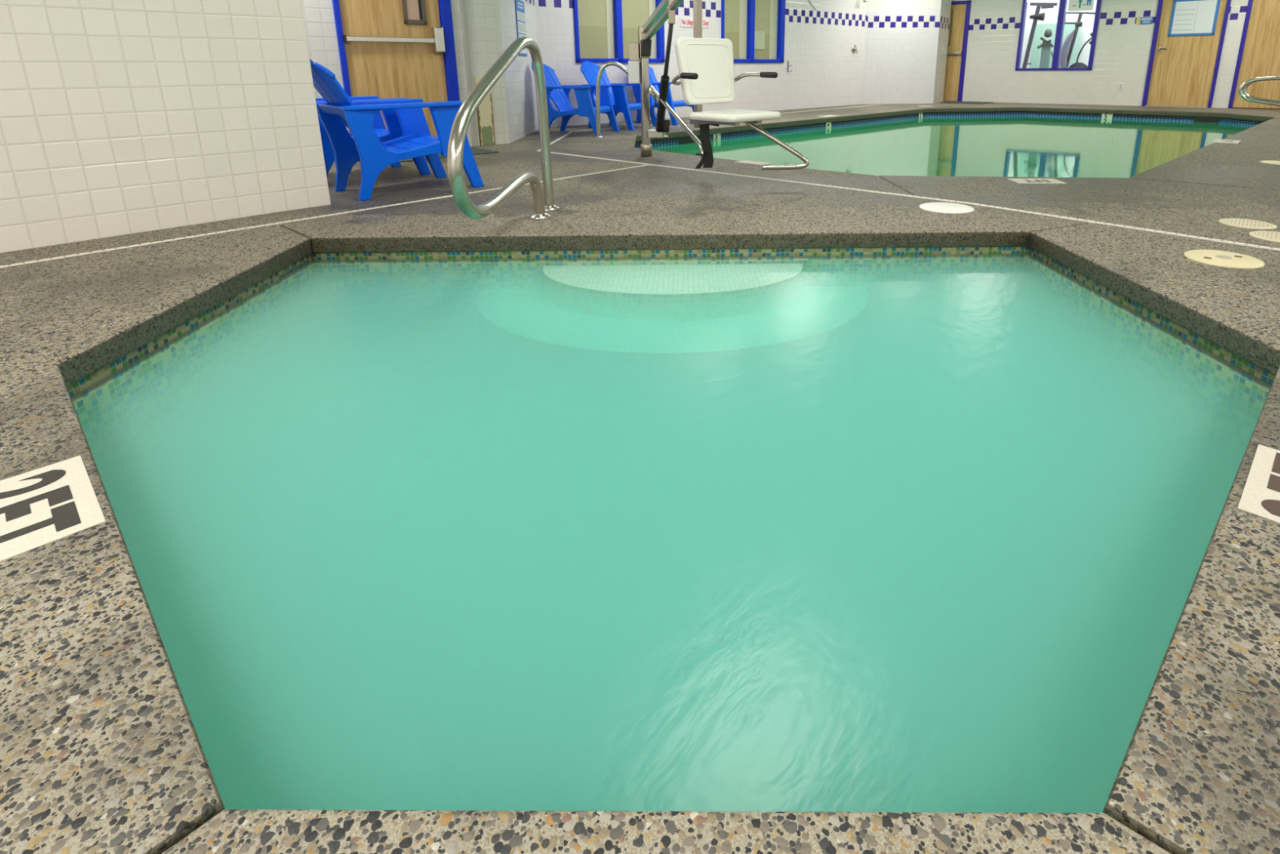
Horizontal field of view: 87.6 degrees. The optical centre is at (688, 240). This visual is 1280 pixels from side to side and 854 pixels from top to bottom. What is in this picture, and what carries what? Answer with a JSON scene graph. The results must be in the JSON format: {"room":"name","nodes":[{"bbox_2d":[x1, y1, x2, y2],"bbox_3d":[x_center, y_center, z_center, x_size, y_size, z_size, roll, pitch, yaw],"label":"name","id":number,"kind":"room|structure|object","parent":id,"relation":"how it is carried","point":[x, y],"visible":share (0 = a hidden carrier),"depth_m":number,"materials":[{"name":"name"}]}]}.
{"room":"indoor swimming pool","nodes":[
{"label":"indoor swimming pool","id":0,"kind":"room"},
{"bbox_2d":[0,0,330,253],"bbox_3d":[-3.499,-1.157,2.102,0.140,2.750,4.087,12,19,40],"label":"wall","id":1,"kind":"structure","parent":0,"point":[117,117],"depth_m":3.20,"materials":[{"name":"white tile"}]},
{"bbox_2d":[301,0,509,146],"bbox_3d":[-3.083,-2.083,5.658,3.162,2.750,0.140,-14,20,-42],"label":"wall","id":2,"kind":"structure","parent":0,"point":[483,16],"depth_m":6.53,"materials":[{"name":"tile"}]},
{"bbox_2d":[332,0,460,137],"bbox_3d":[-2.652,-1.836,6.069,1.039,2.060,0.170,-14,20,-42],"label":"door","id":3,"kind":"structure","parent":2,"relation":"in","point":[388,49],"depth_m":6.08,"materials":[{"name":"brown wood"}]},
{"bbox_2d":[459,0,478,146],"bbox_3d":[-2.170,-2.282,6.398,0.050,2.750,0.040,-14,20,-42],"label":"trim","id":4,"kind":"structure","parent":2,"relation":"attached to","point":[462,2],"depth_m":6.51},
{"bbox_2d":[474,75,495,146],"bbox_3d":[-2.064,-1.314,6.752,0.166,0.690,0.012,-14,20,-42],"label":"access panel","id":5,"kind":"object","parent":2,"relation":"attached to","point":[485,113],"visible":0.8,"depth_m":6.77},
{"bbox_2d":[498,0,538,143],"bbox_3d":[-1.994,-2.594,7.598,0.140,2.750,1.927,-1,15,-2],"label":"wall","id":6,"kind":"structure","parent":0,"point":[520,86],"depth_m":7.50,"materials":[{"name":"tile"}]},
{"bbox_2d":[515,0,527,56],"bbox_3d":[-1.913,-2.432,7.629,0.014,0.610,0.440,-1,15,-2],"label":"notice sign","id":7,"kind":"object","parent":6,"relation":"attached to","point":[519,5],"visible":0.8,"depth_m":7.59,"materials":[{"name":"grey paper"}]},
{"bbox_2d":[517,13,526,49],"bbox_3d":[-1.907,-2.398,7.638,0.002,0.387,0.360,-1,15,-2],"label":"print","id":8,"kind":"object","parent":7,"relation":"attached to","point":[521,16],"depth_m":7.60,"materials":[{"name":"grey paper"}]},
{"bbox_2d":[0,100,1279,853],"bbox_3d":[2.591,-0.751,5.983,12.400,0.078,18.800,12,19,40],"label":"floor","id":9,"kind":"structure","parent":0,"point":[101,751],"depth_m":1.41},
{"bbox_2d":[0,455,105,561],"bbox_3d":[-1.221,0.490,1.154,0.305,0.004,0.285,12,19,41],"label":"depth marker","id":10,"kind":"object","parent":9,"relation":"on","point":[39,507],"visible":1,"depth_m":1.19,"materials":[{"name":"white tile"}]},
{"bbox_2d":[0,164,648,267],"bbox_3d":[-2.404,0.000,3.083,0.026,0.008,6.310,12,19,40],"label":"drain","id":11,"kind":"object","parent":9,"relation":"on","point":[308,218],"visible":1,"depth_m":3.31,"materials":[{"name":"plastic"}]},
{"bbox_2d":[315,96,431,177],"bbox_3d":[-2.486,-0.881,4.779,0.951,0.856,0.690,-14,20,-42],"label":"chair","id":12,"kind":"object","parent":9,"relation":"on","point":[394,131],"visible":0.27,"depth_m":4.74,"materials":[{"name":"blue plastic"}]},
{"bbox_2d":[309,58,484,200],"bbox_3d":[-1.921,-0.745,4.234,0.951,0.856,0.690,-14,20,-42],"label":"chair","id":13,"kind":"object","parent":9,"relation":"on","point":[339,112],"visible":0.81,"depth_m":4.17,"materials":[{"name":"blue plastic"}]},
{"bbox_2d":[358,146,499,162],"bbox_3d":[-2.390,-0.779,6.063,1.150,0.012,0.580,-14,20,-42],"label":"door mat","id":14,"kind":"object","parent":9,"relation":"on","point":[476,151],"visible":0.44,"depth_m":6.19,"materials":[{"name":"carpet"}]},
{"bbox_2d":[447,36,559,219],"bbox_3d":[-0.797,-0.453,2.980,0.116,0.910,1.385,0,15,2],"label":"grab rail","id":15,"kind":"object","parent":9,"relation":"on","point":[464,114],"visible":1,"depth_m":2.84,"materials":[{"name":"silver metal"}]},
{"bbox_2d":[537,131,573,151],"bbox_3d":[-1.439,-1.103,7.310,0.036,0.008,1.997,-1,15,0],"label":"drain","id":16,"kind":"object","parent":9,"relation":"on","point":[570,132],"visible":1,"depth_m":7.43,"materials":[{"name":"plastic"}]},
{"bbox_2d":[531,62,619,135],"bbox_3d":[-1.398,-1.728,8.014,0.951,0.856,0.690,4,15,15],"label":"chair","id":17,"kind":"object","parent":9,"relation":"on","point":[558,93],"visible":0.8,"depth_m":8.01,"materials":[{"name":"blue plastic"}]},
{"bbox_2d":[580,61,657,130],"bbox_3d":[-0.958,-1.929,8.772,0.951,0.856,0.690,8,17,29],"label":"chair","id":18,"kind":"object","parent":9,"relation":"on","point":[589,70],"visible":0.66,"depth_m":8.67,"materials":[{"name":"blue plastic"}]},
{"bbox_2d":[593,61,668,137],"bbox_3d":[-0.656,-1.584,7.476,0.855,0.837,0.111,0,15,0],"label":"handrail","id":19,"kind":"object","parent":9,"relation":"on","point":[605,65],"visible":0.67,"depth_m":7.44,"materials":[{"name":"silver metal"}]},
{"bbox_2d":[631,66,693,125],"bbox_3d":[-0.376,-2.107,9.445,0.951,0.856,0.690,10,18,34],"label":"chair","id":20,"kind":"object","parent":9,"relation":"on","point":[652,79],"visible":0.31,"depth_m":9.36,"materials":[{"name":"blue plastic"}]},
{"bbox_2d":[66,246,1274,813],"bbox_3d":[-0.072,0.893,2.068,3.652,1.100,2.775,-1,15,0],"label":"hot tub","id":21,"kind":"object","parent":9,"relation":"in","point":[886,535],"visible":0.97,"depth_m":2.40,"materials":[{"name":"liquid"}]},
{"bbox_2d":[627,0,808,169],"bbox_3d":[-0.074,-1.224,4.858,0.754,1.443,2.103,-9,17,-30],"label":"lift","id":22,"kind":"object","parent":9,"relation":"on","point":[705,66],"visible":1,"depth_m":4.45,"materials":[{"name":"silver metal"}]},
{"bbox_2d":[640,143,652,156],"bbox_3d":[-0.374,-0.803,5.910,0.100,0.105,0.100,12,19,40],"label":"socket","id":23,"kind":"object","parent":22,"relation":"attached to","point":[646,148],"depth_m":5.87,"materials":[{"name":"metal"}]},
{"bbox_2d":[575,104,878,131],"bbox_3d":[1.208,-2.057,10.909,0.034,0.008,7.571,13,20,43],"label":"drain","id":24,"kind":"object","parent":9,"relation":"on","point":[876,104],"visible":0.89,"depth_m":11.50,"materials":[{"name":"plastic"}]},
{"bbox_2d":[733,160,770,164],"bbox_3d":[0.528,-0.640,5.462,0.280,0.004,0.140,12,19,40],"label":"depth marker","id":25,"kind":"object","parent":9,"relation":"on","point":[743,161],"visible":0.86,"depth_m":5.44,"materials":[{"name":"white tile"}]},
{"bbox_2d":[537,151,969,204],"bbox_3d":[0.088,-0.530,5.051,4.000,0.008,0.034,12,19,40],"label":"drain","id":26,"kind":"object","parent":9,"relation":"on","point":[891,193],"visible":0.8,"depth_m":4.55,"materials":[{"name":"plastic"}]},
{"bbox_2d":[817,115,836,116],"bbox_3d":[2.228,-1.983,10.595,0.340,0.004,0.180,-13,19,-41],"label":"depth marker","id":27,"kind":"object","parent":9,"relation":"on","point":[826,115],"visible":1,"depth_m":10.53,"materials":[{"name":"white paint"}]},
{"bbox_2d":[919,202,973,213],"bbox_3d":[1.417,-0.179,3.654,0.282,0.010,0.282,12,19,40],"label":"round lid","id":28,"kind":"object","parent":9,"relation":"on","point":[941,207],"visible":1,"depth_m":3.63,"materials":[{"name":"white plastic"}]},
{"bbox_2d":[635,111,1263,148],"bbox_3d":[3.925,-0.652,8.905,9.753,1.600,5.168,-14,20,-42],"label":"basin","id":29,"kind":"object","parent":9,"relation":"in","point":[1084,116],"visible":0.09,"depth_m":10.99,"materials":[{"name":"tile"}]},
{"bbox_2d":[678,135,701,144],"bbox_3d":[0.011,-1.280,8.420,0.420,0.080,0.054,-14,19,-41],"label":"skimmer mouth","id":30,"kind":"object","parent":29,"relation":"attached to","point":[682,140],"visible":0.57,"depth_m":8.36,"materials":[{"name":"black plastic"}]},
{"bbox_2d":[713,133,720,140],"bbox_3d":[0.372,-1.351,8.718,0.130,0.102,0.020,-14,20,-41],"label":"depth marker","id":31,"kind":"object","parent":29,"relation":"attached to","point":[716,136],"visible":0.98,"depth_m":8.71,"materials":[{"name":"white tile"}]},
{"bbox_2d":[826,122,831,128],"bbox_3d":[2.179,-1.788,10.348,0.130,0.102,0.020,-14,20,-41],"label":"depth marker","id":32,"kind":"object","parent":29,"relation":"attached to","point":[828,124],"visible":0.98,"depth_m":10.34,"materials":[{"name":"white tile"}]},
{"bbox_2d":[652,115,1252,177],"bbox_3d":[3.918,-1.325,8.729,9.549,0.040,4.968,-14,20,-42],"label":"pool water","id":33,"kind":"object","parent":29,"relation":"in","point":[998,146],"visible":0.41,"depth_m":7.83,"materials":[{"name":"green liquid"}]},
{"bbox_2d":[1101,113,1112,119],"bbox_3d":[7.351,-2.174,11.679,0.160,0.102,0.020,12,19,39],"label":"depth marker","id":34,"kind":"object","parent":29,"relation":"attached to","point":[1104,116],"visible":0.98,"depth_m":11.67,"materials":[{"name":"white tile"}]},
{"bbox_2d":[1193,116,1219,122],"bbox_3d":[8.430,-1.964,10.804,0.360,0.080,0.054,12,19,39],"label":"skimmer mouth","id":35,"kind":"object","parent":29,"relation":"attached to","point":[1202,119],"visible":1,"depth_m":10.79,"materials":[{"name":"black plastic"}]},
{"bbox_2d":[941,101,993,104],"bbox_3d":[5.872,-2.907,14.021,0.850,0.012,0.750,11,19,38],"label":"door mat","id":36,"kind":"object","parent":9,"relation":"on","point":[949,102],"visible":1,"depth_m":13.96,"materials":[{"name":"carpet"}]},
{"bbox_2d":[1008,178,1066,183],"bbox_3d":[2.347,-0.402,4.487,0.310,0.004,0.200,0,15,3],"label":"depth marker","id":37,"kind":"object","parent":9,"relation":"on","point":[1017,180],"visible":1,"depth_m":4.46,"materials":[{"name":"white tile"}]},
{"bbox_2d":[968,202,1279,250],"bbox_3d":[2.151,-0.051,3.141,0.035,0.008,1.717,-13,19,-39],"label":"drain","id":38,"kind":"object","parent":9,"relation":"on","point":[971,203],"visible":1,"depth_m":3.16,"materials":[{"name":"plastic"}]},
{"bbox_2d":[1183,249,1265,269],"bbox_3d":[2.131,0.072,2.650,0.254,0.016,0.254,-2,15,-6],"label":"skimmer cover","id":39,"kind":"object","parent":9,"relation":"on","point":[1211,257],"visible":1,"depth_m":2.62,"materials":[{"name":"beige plastic"}]},
{"bbox_2d":[1211,139,1240,143],"bbox_3d":[5.411,-0.997,6.688,0.200,0.004,0.360,13,20,42],"label":"depth marker","id":40,"kind":"object","parent":9,"relation":"on","point":[1228,141],"visible":1,"depth_m":6.67,"materials":[{"name":"white tile"}]},
{"bbox_2d":[1218,217,1276,229],"bbox_3d":[2.717,-0.081,3.236,0.220,0.010,0.220,12,19,40],"label":"drain grate","id":41,"kind":"object","parent":9,"relation":"on","point":[1241,223],"visible":1,"depth_m":3.21,"materials":[{"name":"plastic"}]},
{"bbox_2d":[1237,444,1279,523],"bbox_3d":[1.165,0.468,1.166,0.285,0.004,0.285,-14,20,-43],"label":"depth marker","id":42,"kind":"object","parent":9,"relation":"on","point":[1260,496],"visible":1,"depth_m":1.22,"materials":[{"name":"white tile"}]},
{"bbox_2d":[1238,75,1279,106],"bbox_3d":[7.443,-1.656,7.945,1.405,0.618,0.100,12,19,40],"label":"rail","id":43,"kind":"object","parent":9,"relation":"on","point":[1242,86],"visible":1,"depth_m":8.23,"materials":[{"name":"silver metal"}]},
{"bbox_2d":[1243,75,1279,102],"bbox_3d":[7.811,-1.759,8.340,1.390,0.613,0.100,12,19,40],"label":"rail","id":44,"kind":"object","parent":9,"relation":"on","point":[1245,91],"visible":0.42,"depth_m":8.68,"materials":[{"name":"silver metal"}]},
{"bbox_2d":[1248,231,1279,242],"bbox_3d":[2.651,-0.014,2.979,0.220,0.010,0.220,12,19,40],"label":"drain grate","id":45,"kind":"object","parent":9,"relation":"on","point":[1272,236],"visible":1,"depth_m":3.00,"materials":[{"name":"plastic"}]},
{"bbox_2d":[1259,160,1279,164],"bbox_3d":[4.626,-0.607,5.206,0.240,0.010,0.240,12,19,40],"label":"round lid","id":46,"kind":"object","parent":9,"relation":"on","point":[1275,162],"visible":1,"depth_m":5.22,"materials":[{"name":"beige plastic"}]},
{"bbox_2d":[67,111,1275,399],"bbox_3d":[2.591,-0.688,5.999,12.400,0.050,18.800,12,19,40],"label":"pool edge","id":47,"kind":"structure","parent":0,"point":[844,255],"depth_m":3.12,"materials":[{"name":"tile"}]},
{"bbox_2d":[534,0,867,127],"bbox_3d":[0.778,-3.516,11.072,7.580,2.750,0.141,-13,19,-41],"label":"wall","id":48,"kind":"structure","parent":0,"point":[825,72],"depth_m":11.92,"materials":[{"name":"tile"}]},
{"bbox_2d":[573,0,665,62],"bbox_3d":[-0.990,-3.225,9.427,1.577,1.362,0.160,-13,19,-41],"label":"window","id":49,"kind":"structure","parent":48,"relation":"in","point":[604,29],"depth_m":9.36,"materials":[{"name":"blue paint"}]},
{"bbox_2d":[577,0,606,26],"bbox_3d":[-1.349,-3.352,9.076,0.524,0.835,0.015,-13,19,-41],"label":"blind","id":50,"kind":"object","parent":49,"relation":"attached to","point":[591,13],"depth_m":9.15,"materials":[{"name":"beige fabric"}]},
{"bbox_2d":[578,25,608,58],"bbox_3d":[-1.335,-2.746,9.221,0.524,0.430,0.015,-13,19,-41],"label":"blind","id":51,"kind":"object","parent":49,"relation":"attached to","point":[593,39],"depth_m":9.23,"materials":[{"name":"beige fabric"}]},
{"bbox_2d":[622,0,648,28],"bbox_3d":[-0.794,-3.485,9.573,0.560,0.835,0.015,-13,19,-41],"label":"blind","id":52,"kind":"object","parent":49,"relation":"attached to","point":[635,13],"depth_m":9.63,"materials":[{"name":"beige fabric"}]},
{"bbox_2d":[622,27,650,58],"bbox_3d":[-0.779,-2.880,9.719,0.560,0.430,0.015,-13,19,-41],"label":"blind","id":53,"kind":"object","parent":49,"relation":"attached to","point":[629,34],"depth_m":9.63,"materials":[{"name":"beige fabric"}]},
{"bbox_2d":[680,17,709,28],"bbox_3d":[0.106,-3.389,10.352,0.630,0.140,0.011,-13,19,-41],"label":"sign","id":54,"kind":"object","parent":48,"relation":"attached to","point":[684,22],"visible":0.66,"depth_m":10.28,"materials":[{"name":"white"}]},
{"bbox_2d":[720,0,785,62],"bbox_3d":[1.074,-3.718,11.276,1.581,1.367,0.160,-13,19,-41],"label":"window","id":55,"kind":"structure","parent":48,"relation":"in","point":[755,28],"depth_m":11.33,"materials":[{"name":"glass"}]},
{"bbox_2d":[724,0,738,32],"bbox_3d":[0.677,-3.838,10.890,0.434,0.835,0.015,-13,19,-41],"label":"blind","id":56,"kind":"object","parent":55,"relation":"attached to","point":[731,6],"depth_m":10.95,"materials":[{"name":"beige fabric"}]},
{"bbox_2d":[724,31,739,58],"bbox_3d":[0.692,-3.232,11.036,0.434,0.430,0.015,-13,19,-41],"label":"blind","id":57,"kind":"object","parent":55,"relation":"attached to","point":[734,37],"depth_m":11.10,"materials":[{"name":"beige fabric"}]},
{"bbox_2d":[754,33,769,59],"bbox_3d":[1.247,-3.366,11.533,0.476,0.430,0.015,-13,19,-41],"label":"blind","id":58,"kind":"object","parent":55,"relation":"attached to","point":[762,41],"depth_m":11.54,"materials":[{"name":"beige fabric"}]},
{"bbox_2d":[755,0,769,33],"bbox_3d":[1.232,-3.971,11.388,0.476,0.835,0.015,-13,19,-41],"label":"blind","id":59,"kind":"object","parent":55,"relation":"attached to","point":[762,6],"depth_m":11.44,"materials":[{"name":"beige fabric"}]},
{"bbox_2d":[851,44,857,53],"bbox_3d":[3.337,-3.826,13.291,0.170,0.173,0.072,-13,19,-41],"label":"shower valve","id":60,"kind":"object","parent":48,"relation":"attached to","point":[854,49],"visible":1,"depth_m":13.28,"materials":[{"name":"silver metal"}]},
{"bbox_2d":[862,0,941,104],"bbox_3d":[4.350,-4.203,13.611,1.513,2.750,0.140,-1,15,-3],"label":"wall","id":61,"kind":"structure","parent":0,"point":[902,36],"depth_m":13.62,"materials":[{"name":"tile"}]},
{"bbox_2d":[933,0,951,103],"bbox_3d":[5.286,-4.287,13.909,0.100,2.750,0.754,10,18,34],"label":"wall","id":62,"kind":"structure","parent":0,"point":[945,9],"depth_m":13.95,"materials":[{"name":"tile"}]},
{"bbox_2d":[1020,0,1097,68],"bbox_3d":[8.258,-4.433,14.380,3.800,2.750,2.900,12,19,40],"label":"wall","id":63,"kind":"structure","parent":0,"point":[1051,14],"depth_m":15.60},
{"bbox_2d":[1029,23,1081,68],"bbox_3d":[8.619,-4.384,15.676,1.000,1.400,0.040,12,19,40],"label":"mirror panel","id":64,"kind":"object","parent":63,"relation":"attached to","point":[1040,29],"visible":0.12,"depth_m":15.67,"materials":[{"name":"green glass"}]},
{"bbox_2d":[951,0,1248,107],"bbox_3d":[8.267,-3.932,12.448,8.756,2.750,0.141,11,18,38],"label":"wall","id":65,"kind":"structure","parent":0,"point":[1122,48],"depth_m":13.01,"materials":[{"name":"white tile"}]},
{"bbox_2d":[942,0,971,101],"bbox_3d":[5.595,-4.122,14.577,0.986,2.090,0.160,11,18,38],"label":"door","id":66,"kind":"structure","parent":65,"relation":"in","point":[960,12],"depth_m":14.37,"materials":[{"name":"wood"}]},
{"bbox_2d":[1014,0,1102,70],"bbox_3d":[7.316,-4.141,13.171,1.379,1.495,0.170,11,18,38],"label":"window","id":67,"kind":"structure","parent":65,"relation":"in","point":[1063,3],"depth_m":13.12,"materials":[{"name":"paint"}]},
{"bbox_2d":[1067,0,1094,11],"bbox_3d":[7.551,-4.604,12.779,0.430,0.365,0.014,11,19,38],"label":"sign","id":68,"kind":"object","parent":67,"relation":"attached to","point":[1073,5],"visible":1,"depth_m":12.80,"materials":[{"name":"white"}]},
{"bbox_2d":[1118,83,1123,89],"bbox_3d":[8.223,-2.930,12.651,0.076,0.124,0.011,11,19,38],"label":"wall socket","id":69,"kind":"object","parent":65,"relation":"attached to","point":[1120,85],"visible":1,"depth_m":12.65,"materials":[{"name":"grey plastic"}]},
{"bbox_2d":[1135,17,1140,24],"bbox_3d":[8.305,-4.050,12.283,0.060,0.120,0.008,11,19,38],"label":"label","id":70,"kind":"object","parent":65,"relation":"attached to","point":[1138,20],"visible":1,"depth_m":12.28,"materials":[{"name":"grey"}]},
{"bbox_2d":[1139,17,1153,24],"bbox_3d":[8.403,-4.030,12.205,0.190,0.120,0.010,11,18,38],"label":"sign","id":71,"kind":"object","parent":65,"relation":"attached to","point":[1147,20],"visible":1,"depth_m":12.20,"materials":[{"name":"blue plastic"}]},
{"bbox_2d":[1142,0,1231,107],"bbox_3d":[8.922,-3.457,11.930,1.041,2.080,0.200,11,18,38],"label":"door","id":72,"kind":"structure","parent":65,"relation":"in","point":[1181,71],"depth_m":12.02,"materials":[{"name":"wood"}]},
{"bbox_2d":[1167,0,1220,36],"bbox_3d":[8.948,-3.955,11.778,0.670,0.630,0.020,11,19,38],"label":"framed notice","id":73,"kind":"object","parent":72,"relation":"attached to","point":[1188,17],"visible":1,"depth_m":11.78,"materials":[{"name":"grey paper"}]},
{"bbox_2d":[1173,8,1195,31],"bbox_3d":[8.844,-3.934,11.871,0.270,0.353,0.002,11,19,38],"label":"print","id":74,"kind":"object","parent":73,"relation":"attached to","point":[1192,9],"depth_m":11.87},
{"bbox_2d":[1227,0,1279,109],"bbox_3d":[9.920,-3.271,11.183,1.018,2.080,0.135,11,18,38],"label":"door","id":75,"kind":"structure","parent":65,"relation":"in","point":[1260,57],"depth_m":11.33,"materials":[{"name":"wood"}]},
{"bbox_3d":[8.236,-3.095,14.688,3.600,0.007,2.800,12,19,40],"label":"floor","id":76,"kind":"structure","parent":0,"visible":0},
{"bbox_2d":[1022,2,1057,68],"bbox_3d":[7.655,-4.190,14.786,0.752,2.094,0.500,12,19,40],"label":"exercise machine","id":77,"kind":"object","parent":76,"relation":"on","point":[1037,16],"visible":0.76,"depth_m":14.59,"materials":[{"name":"grey metal"}]},
{"bbox_2d":[1036,29,1053,68],"bbox_3d":[8.213,-4.023,15.191,0.252,1.550,0.508,-10,17,-31],"label":"exercise machine","id":78,"kind":"object","parent":76,"relation":"on","point":[1046,46],"visible":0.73,"depth_m":15.17,"materials":[{"name":"grey metal"}]},
{"bbox_2d":[1059,12,1095,67],"bbox_3d":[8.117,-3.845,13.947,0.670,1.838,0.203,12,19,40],"label":"elliptical trainer","id":79,"kind":"object","parent":76,"relation":"on","point":[1064,60],"visible":0.67,"depth_m":13.92,"materials":[{"name":"grey metal"}]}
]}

